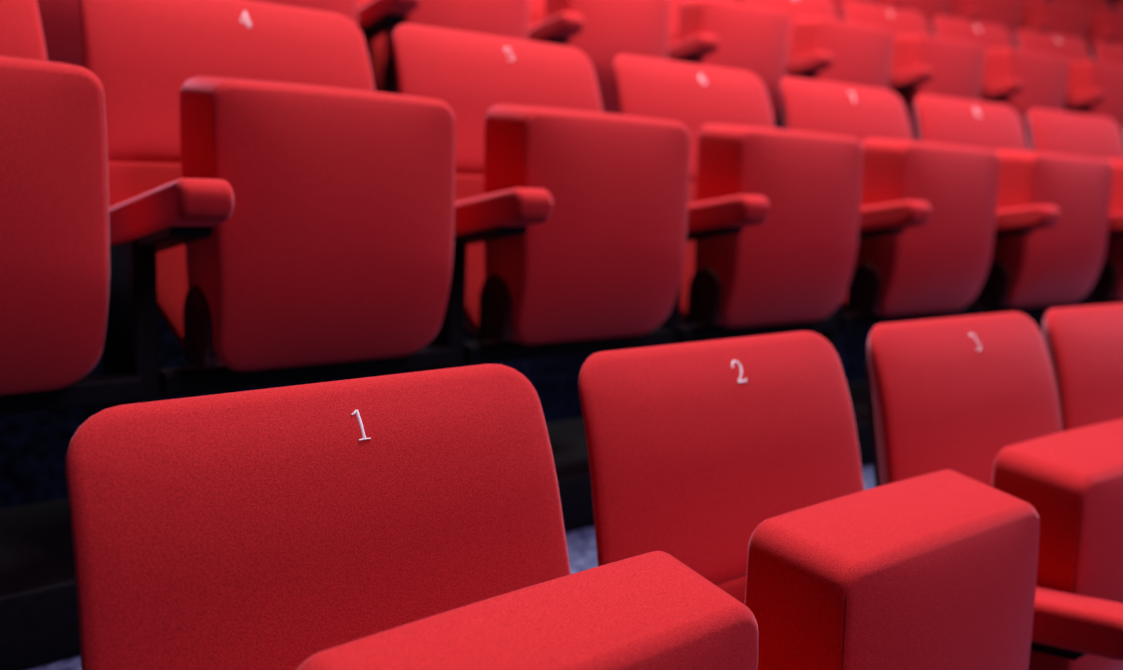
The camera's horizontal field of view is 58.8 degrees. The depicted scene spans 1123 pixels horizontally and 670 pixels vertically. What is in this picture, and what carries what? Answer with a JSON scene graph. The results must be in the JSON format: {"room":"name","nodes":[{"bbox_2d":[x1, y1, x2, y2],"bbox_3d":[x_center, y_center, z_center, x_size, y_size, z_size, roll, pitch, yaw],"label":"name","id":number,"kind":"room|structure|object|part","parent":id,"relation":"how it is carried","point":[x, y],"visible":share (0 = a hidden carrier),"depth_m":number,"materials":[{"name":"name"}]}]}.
{"room":"auditorium","nodes":[
{"label":"auditorium","id":0,"kind":"room"},
{"bbox_2d":[0,312,871,508],"bbox_3d":[2.919,0.096,3.547,19.305,0.600,3.480,-2,11,-27],"label":"floor","id":1,"kind":"structure","parent":0,"point":[34,446],"depth_m":1.81,"materials":[{"name":"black carpet"}]},
{"bbox_2d":[37,0,84,67],"bbox_3d":[-1.220,-0.698,2.250,0.580,0.957,0.491,-5,13,-40],"label":"seat","id":2,"kind":"object","parent":1,"relation":"on","point":[60,19],"visible":0.12,"depth_m":2.17,"materials":[{"name":"red fabric"}]},
{"bbox_2d":[251,0,357,25],"bbox_3d":[-0.798,-0.735,2.592,0.580,0.957,0.491,-5,13,-38],"label":"seat","id":3,"kind":"object","parent":1,"relation":"on","point":[347,8],"visible":0.02,"depth_m":2.52,"materials":[{"name":"red fabric"}]},
{"bbox_2d":[358,0,528,93],"bbox_3d":[-0.366,-0.770,2.923,0.580,0.957,0.491,-4,13,-37],"label":"seat","id":4,"kind":"object","parent":1,"relation":"on","point":[378,20],"visible":0.28,"depth_m":2.76,"materials":[{"name":"red fabric"}]},
{"bbox_3d":[-0.431,-0.828,2.967,0.514,0.307,0.137,-4,13,-37],"label":"backrest","id":5,"kind":"part","parent":4,"relation":"part of","materials":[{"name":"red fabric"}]},
{"bbox_3d":[-0.505,-0.868,2.720,0.074,0.130,0.374,-4,13,-37],"label":"armrest","id":6,"kind":"part","parent":4,"relation":"part of","materials":[{"name":"red fabric"}]},
{"bbox_2d":[385,0,528,59],"bbox_3d":[-0.284,-0.869,2.847,0.423,0.435,0.170,-4,13,-37],"label":"seat cushion","id":7,"kind":"object","parent":4,"relation":"on","point":[502,18],"depth_m":2.77,"materials":[{"name":"red fabric"}]},
{"bbox_2d":[528,0,669,113],"bbox_3d":[0.075,-0.802,3.241,0.580,0.957,0.491,-4,12,-35],"label":"seat","id":8,"kind":"object","parent":1,"relation":"on","point":[602,30],"visible":0.27,"depth_m":3.07,"materials":[{"name":"red fabric"}]},
{"bbox_3d":[0.012,-0.860,3.288,0.514,0.307,0.137,-4,12,-35],"label":"backrest","id":9,"kind":"part","parent":8,"relation":"part of","materials":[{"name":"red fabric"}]},
{"bbox_3d":[-0.019,-1.157,3.302,0.508,0.292,0.137,-4,12,-35],"label":"backrest","id":10,"kind":"part","parent":8,"relation":"part of","materials":[{"name":"red fabric"}]},
{"bbox_3d":[-0.069,-0.901,3.043,0.074,0.130,0.374,-4,12,-35],"label":"armrest","id":11,"kind":"part","parent":8,"relation":"part of","materials":[{"name":"red fabric"}]},
{"bbox_2d":[667,0,788,121],"bbox_3d":[0.525,-0.832,3.547,0.580,0.957,0.491,-4,12,-33],"label":"seat","id":12,"kind":"object","parent":1,"relation":"on","point":[730,34],"visible":0.26,"depth_m":3.37,"materials":[{"name":"red fabric"}]},
{"bbox_3d":[0.463,-0.890,3.595,0.514,0.307,0.137,-4,12,-33],"label":"backrest","id":13,"kind":"part","parent":12,"relation":"part of","materials":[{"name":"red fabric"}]},
{"bbox_3d":[0.376,-0.931,3.353,0.074,0.130,0.374,-4,12,-33],"label":"armrest","id":14,"kind":"part","parent":12,"relation":"part of","materials":[{"name":"red fabric"}]},
{"bbox_3d":[0.434,-1.187,3.611,0.508,0.292,0.137,-4,12,-33],"label":"backrest","id":15,"kind":"part","parent":12,"relation":"part of","materials":[{"name":"red fabric"}]},
{"bbox_2d":[743,0,891,128],"bbox_3d":[0.983,-0.858,3.841,0.580,0.957,0.491,-3,12,-32],"label":"seat","id":16,"kind":"object","parent":1,"relation":"on","point":[821,47],"visible":0.26,"depth_m":3.67,"materials":[{"name":"red fabric"}]},
{"bbox_3d":[0.923,-0.916,3.891,0.514,0.307,0.137,-3,12,-32],"label":"backrest","id":17,"kind":"part","parent":16,"relation":"part of","materials":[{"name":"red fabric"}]},
{"bbox_3d":[0.896,-1.214,3.907,0.508,0.292,0.137,-3,12,-32],"label":"backrest","id":18,"kind":"part","parent":16,"relation":"part of","materials":[{"name":"red fabric"}]},
{"bbox_3d":[0.829,-0.959,3.651,0.074,0.130,0.374,-3,12,-32],"label":"armrest","id":19,"kind":"part","parent":16,"relation":"part of","materials":[{"name":"red fabric"}]},
{"bbox_2d":[790,18,891,89],"bbox_3d":[1.060,-0.956,3.759,0.423,0.435,0.170,-3,12,-32],"label":"seat cushion","id":20,"kind":"object","parent":16,"relation":"on","point":[861,53],"depth_m":3.66,"materials":[{"name":"red fabric"}]},
{"bbox_2d":[843,0,983,140],"bbox_3d":[1.450,-0.882,4.121,0.580,0.957,0.491,-3,12,-30],"label":"seat","id":21,"kind":"object","parent":1,"relation":"on","point":[921,62],"visible":0.3,"depth_m":3.95,"materials":[{"name":"red fabric"}]},
{"bbox_3d":[1.367,-1.238,4.191,0.508,0.292,0.137,-3,12,-30],"label":"backrest","id":22,"kind":"part","parent":21,"relation":"part of","materials":[{"name":"red fabric"}]},
{"bbox_3d":[1.291,-0.984,3.936,0.074,0.130,0.374,-3,12,-30],"label":"armrest","id":23,"kind":"part","parent":21,"relation":"part of","materials":[{"name":"red fabric"}]},
{"bbox_2d":[890,34,983,140],"bbox_3d":[1.525,-0.980,4.037,0.423,0.435,0.170,-3,12,-30],"label":"seat cushion","id":24,"kind":"object","parent":21,"relation":"on","point":[957,65],"depth_m":3.93,"materials":[{"name":"red fabric"}]},
{"bbox_2d":[934,15,1067,139],"bbox_3d":[1.924,-0.903,4.388,0.580,0.957,0.491,-2,12,-29],"label":"seat","id":25,"kind":"object","parent":1,"relation":"on","point":[1021,80],"visible":0.27,"depth_m":4.22,"materials":[{"name":"red fabric"}]},
{"bbox_3d":[1.845,-1.259,4.461,0.508,0.292,0.137,-2,12,-29],"label":"backrest","id":26,"kind":"part","parent":25,"relation":"part of","materials":[{"name":"red fabric"}]},
{"bbox_3d":[1.761,-1.006,4.208,0.074,0.130,0.374,-2,12,-29],"label":"armrest","id":27,"kind":"part","parent":25,"relation":"part of","materials":[{"name":"red fabric"}]},
{"bbox_2d":[982,48,1067,139],"bbox_3d":[1.998,-1.001,4.303,0.423,0.435,0.170,-2,12,-29],"label":"seat cushion","id":28,"kind":"object","parent":25,"relation":"on","point":[1043,76],"depth_m":4.20,"materials":[{"name":"red fabric"}]},
{"bbox_2d":[1016,29,1122,136],"bbox_3d":[2.406,-0.921,4.642,0.580,0.957,0.491,-2,11,-27],"label":"seat","id":29,"kind":"object","parent":1,"relation":"on","point":[1093,87],"visible":0.24,"depth_m":4.45,"materials":[{"name":"red fabric"}]},
{"bbox_3d":[2.331,-1.278,4.717,0.508,0.292,0.137,-2,11,-27],"label":"backrest","id":30,"kind":"part","parent":29,"relation":"part of","materials":[{"name":"red fabric"}]},
{"bbox_3d":[2.238,-1.026,4.466,0.074,0.130,0.374,-2,11,-27],"label":"armrest","id":31,"kind":"part","parent":29,"relation":"part of","materials":[{"name":"red fabric"}]},
{"bbox_2d":[1066,61,1122,136],"bbox_3d":[2.478,-1.019,4.554,0.423,0.435,0.170,-2,11,-27],"label":"seat cushion","id":32,"kind":"object","parent":29,"relation":"on","point":[1082,76],"depth_m":4.44,"materials":[{"name":"red fabric"}]},
{"bbox_2d":[1093,41,1122,64],"bbox_3d":[2.895,-0.937,4.883,0.580,0.957,0.491,-2,11,-25],"label":"seat","id":33,"kind":"object","parent":1,"relation":"on","point":[1106,52],"visible":0.08,"depth_m":4.87,"materials":[{"name":"red fabric"}]},
{"bbox_2d":[27,465,875,669],"bbox_3d":[3.316,0.723,2.819,18.255,0.600,3.219,-2,11,-27],"label":"floor","id":34,"kind":"structure","parent":0,"point":[581,544],"depth_m":1.86,"materials":[{"name":"blue carpet"}]},
{"bbox_2d":[0,0,142,669],"bbox_3d":[-0.860,-0.032,1.291,0.580,0.957,0.491,-6,14,-41],"label":"seat","id":35,"kind":"object","parent":34,"relation":"on","point":[55,255],"visible":0.89,"depth_m":1.28,"materials":[{"name":"red fabric"}]},
{"bbox_3d":[-0.966,-0.385,1.339,0.508,0.292,0.137,-6,14,-41],"label":"backrest","id":36,"kind":"part","parent":35,"relation":"part of","materials":[{"name":"red fabric"}]},
{"bbox_2d":[0,56,109,394],"bbox_3d":[-0.773,-0.132,1.221,0.423,0.435,0.170,-6,14,-41],"label":"seat cushion","id":37,"kind":"object","parent":35,"relation":"on","point":[55,255],"depth_m":1.25,"materials":[{"name":"red fabric"}]},
{"bbox_2d":[79,0,454,408],"bbox_3d":[-0.445,-0.072,1.641,0.580,0.957,0.491,-5,13,-39],"label":"seat","id":38,"kind":"object","parent":34,"relation":"on","point":[287,218],"visible":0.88,"depth_m":1.52,"materials":[{"name":"red fabric"}]},
{"bbox_3d":[-0.512,-0.129,1.683,0.514,0.307,0.137,-5,13,-39],"label":"backrest","id":39,"kind":"part","parent":38,"relation":"part of","materials":[{"name":"red fabric"}]},
{"bbox_3d":[-0.575,-0.168,1.432,0.074,0.130,0.374,-5,13,-39],"label":"armrest","id":40,"kind":"part","parent":38,"relation":"part of","materials":[{"name":"red fabric"}]},
{"bbox_3d":[-0.548,-0.425,1.693,0.508,0.292,0.137,-5,13,-39],"label":"backrest","id":41,"kind":"part","parent":38,"relation":"part of","materials":[{"name":"red fabric"}]},
{"bbox_2d":[180,76,454,370],"bbox_3d":[-0.360,-0.171,1.570,0.423,0.435,0.170,-5,13,-39],"label":"seat cushion","id":42,"kind":"object","parent":38,"relation":"on","point":[335,246],"depth_m":1.48,"materials":[{"name":"red fabric"}]},
{"bbox_2d":[392,24,689,532],"bbox_3d":[-0.019,-0.108,1.980,0.580,0.957,0.491,-5,13,-38],"label":"seat","id":43,"kind":"object","parent":34,"relation":"on","point":[570,217],"visible":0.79,"depth_m":1.86,"materials":[{"name":"red fabric"}]},
{"bbox_3d":[-0.086,-0.165,2.023,0.514,0.307,0.137,-5,13,-38],"label":"backrest","id":44,"kind":"part","parent":43,"relation":"part of","materials":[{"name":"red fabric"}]},
{"bbox_3d":[-0.119,-0.462,2.035,0.508,0.292,0.137,-5,13,-38],"label":"backrest","id":45,"kind":"part","parent":43,"relation":"part of","materials":[{"name":"red fabric"}]},
{"bbox_3d":[-0.155,-0.205,1.775,0.074,0.130,0.374,-5,13,-38],"label":"armrest","id":46,"kind":"part","parent":43,"relation":"part of","materials":[{"name":"red fabric"}]},
{"bbox_2d":[484,104,689,343],"bbox_3d":[0.064,-0.207,1.906,0.423,0.435,0.170,-5,13,-38],"label":"seat cushion","id":47,"kind":"object","parent":43,"relation":"on","point":[606,263],"depth_m":1.81,"materials":[{"name":"red fabric"}]},
{"bbox_2d":[613,54,862,343],"bbox_3d":[0.416,-0.142,2.305,0.580,0.957,0.491,-4,13,-36],"label":"seat","id":48,"kind":"object","parent":34,"relation":"on","point":[773,216],"visible":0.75,"depth_m":2.17,"materials":[{"name":"red fabric"}]},
{"bbox_3d":[0.351,-0.200,2.351,0.514,0.307,0.137,-4,13,-36],"label":"backrest","id":49,"kind":"part","parent":48,"relation":"part of","materials":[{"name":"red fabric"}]},
{"bbox_3d":[0.320,-0.496,2.364,0.508,0.292,0.137,-4,13,-36],"label":"backrest","id":50,"kind":"part","parent":48,"relation":"part of","materials":[{"name":"red fabric"}]},
{"bbox_3d":[0.275,-0.240,2.105,0.074,0.130,0.374,-4,13,-36],"label":"armrest","id":51,"kind":"part","parent":48,"relation":"part of","materials":[{"name":"red fabric"}]},
{"bbox_2d":[694,124,862,326],"bbox_3d":[0.497,-0.241,2.229,0.423,0.435,0.170,-4,13,-36],"label":"seat cushion","id":52,"kind":"object","parent":48,"relation":"on","point":[793,267],"depth_m":2.14,"materials":[{"name":"red fabric"}]},
{"bbox_2d":[780,77,999,467],"bbox_3d":[0.861,-0.173,2.618,0.580,0.957,0.491,-4,12,-34],"label":"seat","id":53,"kind":"object","parent":34,"relation":"on","point":[927,219],"visible":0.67,"depth_m":2.47,"materials":[{"name":"red fabric"}]},
{"bbox_3d":[0.798,-0.231,2.665,0.514,0.307,0.137,-4,12,-34],"label":"backrest","id":54,"kind":"part","parent":53,"relation":"part of","materials":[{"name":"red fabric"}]},
{"bbox_3d":[0.768,-0.528,2.680,0.508,0.292,0.137,-4,12,-34],"label":"backrest","id":55,"kind":"part","parent":53,"relation":"part of","materials":[{"name":"red fabric"}]},
{"bbox_3d":[0.714,-0.272,2.422,0.074,0.130,0.374,-4,12,-34],"label":"armrest","id":56,"kind":"part","parent":53,"relation":"part of","materials":[{"name":"red fabric"}]},
{"bbox_2d":[854,138,999,315],"bbox_3d":[0.940,-0.271,2.539,0.423,0.435,0.170,-4,12,-34],"label":"seat cushion","id":57,"kind":"object","parent":53,"relation":"on","point":[938,266],"depth_m":2.45,"materials":[{"name":"red fabric"}]},
{"bbox_2d":[914,94,1112,316],"bbox_3d":[1.315,-0.201,2.917,0.580,0.957,0.491,-3,12,-33],"label":"seat","id":58,"kind":"object","parent":34,"relation":"on","point":[1053,210],"visible":0.53,"depth_m":2.77,"materials":[{"name":"red fabric"}]},
{"bbox_3d":[1.226,-0.556,2.983,0.508,0.292,0.137,-3,12,-33],"label":"backrest","id":59,"kind":"part","parent":58,"relation":"part of","materials":[{"name":"red fabric"}]},
{"bbox_3d":[1.163,-0.301,2.726,0.074,0.130,0.374,-3,12,-33],"label":"armrest","id":60,"kind":"part","parent":58,"relation":"part of","materials":[{"name":"red fabric"}]},
{"bbox_2d":[991,149,1112,307],"bbox_3d":[1.393,-0.299,2.837,0.423,0.435,0.170,-3,12,-33],"label":"seat cushion","id":61,"kind":"object","parent":58,"relation":"on","point":[1055,266],"depth_m":2.74,"materials":[{"name":"red fabric"}]},
{"bbox_2d":[1025,108,1122,332],"bbox_3d":[1.778,-0.226,3.203,0.580,0.957,0.491,-3,12,-31],"label":"seat","id":62,"kind":"object","parent":34,"relation":"on","point":[1050,131],"visible":0.26,"depth_m":3.15,"materials":[{"name":"red fabric"}]},
{"bbox_3d":[1.693,-0.581,3.272,0.508,0.292,0.137,-3,12,-31],"label":"backrest","id":63,"kind":"part","parent":62,"relation":"part of","materials":[{"name":"red fabric"}]},
{"bbox_2d":[1104,158,1122,301],"bbox_3d":[1.853,-0.324,3.120,0.423,0.435,0.170,-3,12,-31],"label":"seat cushion","id":64,"kind":"object","parent":62,"relation":"on","point":[1113,257],"depth_m":3.02,"materials":[{"name":"red fabric"}]},
{"bbox_3d":[1.621,-0.327,3.016,0.074,0.130,0.374,-3,12,-31],"label":"armrest","id":65,"kind":"part","parent":62,"relation":"part of","materials":[{"name":"red fabric"}]},
{"bbox_2d":[1048,0,1115,10],"bbox_3d":[2.322,-2.427,4.533,20.574,4.200,2.858,-2,11,-27],"label":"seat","id":66,"kind":"structure","parent":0,"point":[1112,2],"depth_m":6.62,"materials":[{"name":"red fabric"}]},
{"bbox_3d":[4.177,1.512,1.318,16.885,0.600,5.882,-5,13,-40],"label":"floor","id":67,"kind":"structure","parent":0,"visible":0},
{"bbox_2d":[65,364,758,669],"bbox_3d":[-0.100,0.550,0.912,0.580,0.957,0.491,-5,13,-40],"label":"seat","id":68,"kind":"object","parent":67,"relation":"on","point":[411,520],"visible":1,"depth_m":0.88,"materials":[{"name":"red fabric"}]},
{"bbox_2d":[297,551,757,669],"bbox_3d":[-0.005,0.450,0.849,0.423,0.435,0.170,-5,13,-40],"label":"seat cushion","id":69,"kind":"object","parent":68,"relation":"on","point":[650,610],"depth_m":0.83,"materials":[{"name":"red fabric"}]},
{"bbox_2d":[578,331,1039,669],"bbox_3d":[0.320,0.512,1.255,0.580,0.957,0.491,-5,13,-38],"label":"seat","id":70,"kind":"object","parent":67,"relation":"on","point":[737,460],"visible":0.8,"depth_m":1.17,"materials":[{"name":"red fabric"}]},
{"bbox_3d":[0.219,0.159,1.309,0.508,0.292,0.137,-5,13,-38],"label":"backrest","id":71,"kind":"part","parent":70,"relation":"part of","materials":[{"name":"red fabric"}]},
{"bbox_3d":[0.254,0.455,1.298,0.514,0.307,0.137,-5,13,-38],"label":"backrest","id":72,"kind":"part","parent":70,"relation":"part of","materials":[{"name":"red fabric"}]},
{"bbox_2d":[745,469,1039,669],"bbox_3d":[0.404,0.413,1.182,0.423,0.435,0.170,-5,13,-38],"label":"seat cushion","id":73,"kind":"object","parent":70,"relation":"on","point":[935,570],"depth_m":1.07,"materials":[{"name":"red fabric"}]},
{"bbox_2d":[866,312,1122,669],"bbox_3d":[0.759,0.477,1.591,0.608,0.957,0.491,-4,13,-36],"label":"seat","id":74,"kind":"object","parent":67,"relation":"on","point":[974,397],"visible":0.55,"depth_m":1.50,"materials":[{"name":"red fabric"}]},
{"bbox_3d":[0.673,0.122,1.657,0.508,0.292,0.137,-4,13,-36],"label":"backrest","id":75,"kind":"part","parent":74,"relation":"part of","materials":[{"name":"red fabric"}]},
{"bbox_2d":[992,419,1122,669],"bbox_3d":[0.821,0.373,1.516,0.423,0.435,0.170,-4,13,-36],"label":"seat cushion","id":76,"kind":"object","parent":74,"relation":"on","point":[1072,479],"depth_m":1.37,"materials":[{"name":"red fabric"}]},
{"bbox_3d":[0.609,0.380,1.381,0.074,0.130,0.374,-4,13,-36],"label":"armrest","id":77,"kind":"part","parent":74,"relation":"part of","materials":[{"name":"red fabric"}]},
{"bbox_2d":[1041,303,1122,431],"bbox_3d":[1.193,0.446,1.903,0.580,0.957,0.491,-4,12,-35],"label":"seat","id":78,"kind":"object","parent":67,"relation":"on","point":[1084,344],"visible":0.27,"depth_m":1.85,"materials":[{"name":"red fabric"}]},
{"bbox_3d":[2.864,-0.391,3.614,19.886,0.600,6.341,-5,13,-40],"label":"floor","id":79,"kind":"structure","parent":0,"visible":0},
{"bbox_2d":[831,0,871,20],"bbox_3d":[1.295,-1.533,5.068,0.580,0.957,0.491,-3,12,-29],"label":"seat","id":80,"kind":"object","parent":79,"relation":"on","point":[838,4],"visible":0.03,"depth_m":4.89,"materials":[{"name":"red fabric"}]},
{"bbox_2d":[872,0,948,35],"bbox_3d":[1.775,-1.553,5.327,0.580,0.957,0.491,-2,11,-28],"label":"seat","id":81,"kind":"object","parent":79,"relation":"on","point":[929,9],"visible":0.08,"depth_m":5.17,"materials":[{"name":"red fabric"}]},
{"bbox_3d":[1.609,-1.656,5.150,0.074,0.130,0.374,-2,11,-28],"label":"armrest","id":82,"kind":"part","parent":81,"relation":"part of","materials":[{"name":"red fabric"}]},
{"bbox_2d":[948,0,1020,48],"bbox_3d":[2.261,-1.569,5.574,0.580,0.957,0.491,-2,11,-26],"label":"seat","id":83,"kind":"object","parent":79,"relation":"on","point":[1004,13],"visible":0.09,"depth_m":5.40,"materials":[{"name":"red fabric"}]},
{"bbox_3d":[2.091,-1.674,5.401,0.074,0.130,0.374,-2,11,-26],"label":"armrest","id":84,"kind":"part","parent":83,"relation":"part of","materials":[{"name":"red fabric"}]},
{"bbox_2d":[1018,0,1087,42],"bbox_3d":[2.753,-1.583,5.807,0.580,0.957,0.491,-1,11,-25],"label":"seat","id":85,"kind":"object","parent":79,"relation":"on","point":[1045,16],"visible":0.17,"depth_m":5.62,"materials":[{"name":"red fabric"}]},
{"bbox_3d":[2.579,-1.689,5.639,0.074,0.130,0.374,-1,11,-25],"label":"armrest","id":86,"kind":"part","parent":85,"relation":"part of","materials":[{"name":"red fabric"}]},
{"bbox_2d":[1052,0,1122,60],"bbox_3d":[3.252,-1.595,6.027,0.580,0.957,0.491,-1,11,-23],"label":"seat","id":87,"kind":"object","parent":79,"relation":"on","point":[1104,24],"visible":0.2,"depth_m":5.82,"materials":[{"name":"red fabric"}]},
{"bbox_3d":[3.186,-1.951,6.108,0.508,0.292,0.137,-1,11,-23],"label":"backrest","id":88,"kind":"part","parent":87,"relation":"part of","materials":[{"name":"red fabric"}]},
{"bbox_3d":[3.074,-1.701,5.864,0.074,0.130,0.374,-1,11,-23],"label":"armrest","id":89,"kind":"part","parent":87,"relation":"part of","materials":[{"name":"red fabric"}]},
{"bbox_2d":[1086,11,1122,60],"bbox_3d":[3.318,-1.691,5.935,0.423,0.435,0.170,-1,11,-23],"label":"seat cushion","id":90,"kind":"object","parent":87,"relation":"on","point":[1099,22],"depth_m":5.81,"materials":[{"name":"red fabric"}]},
{"bbox_2d":[1115,0,1122,11],"bbox_3d":[3.756,-1.603,6.234,0.580,0.957,0.491,-1,11,-22],"label":"seat","id":91,"kind":"object","parent":79,"relation":"on","point":[1119,3],"visible":0.05,"depth_m":6.23,"materials":[{"name":"red fabric"}]}
]}

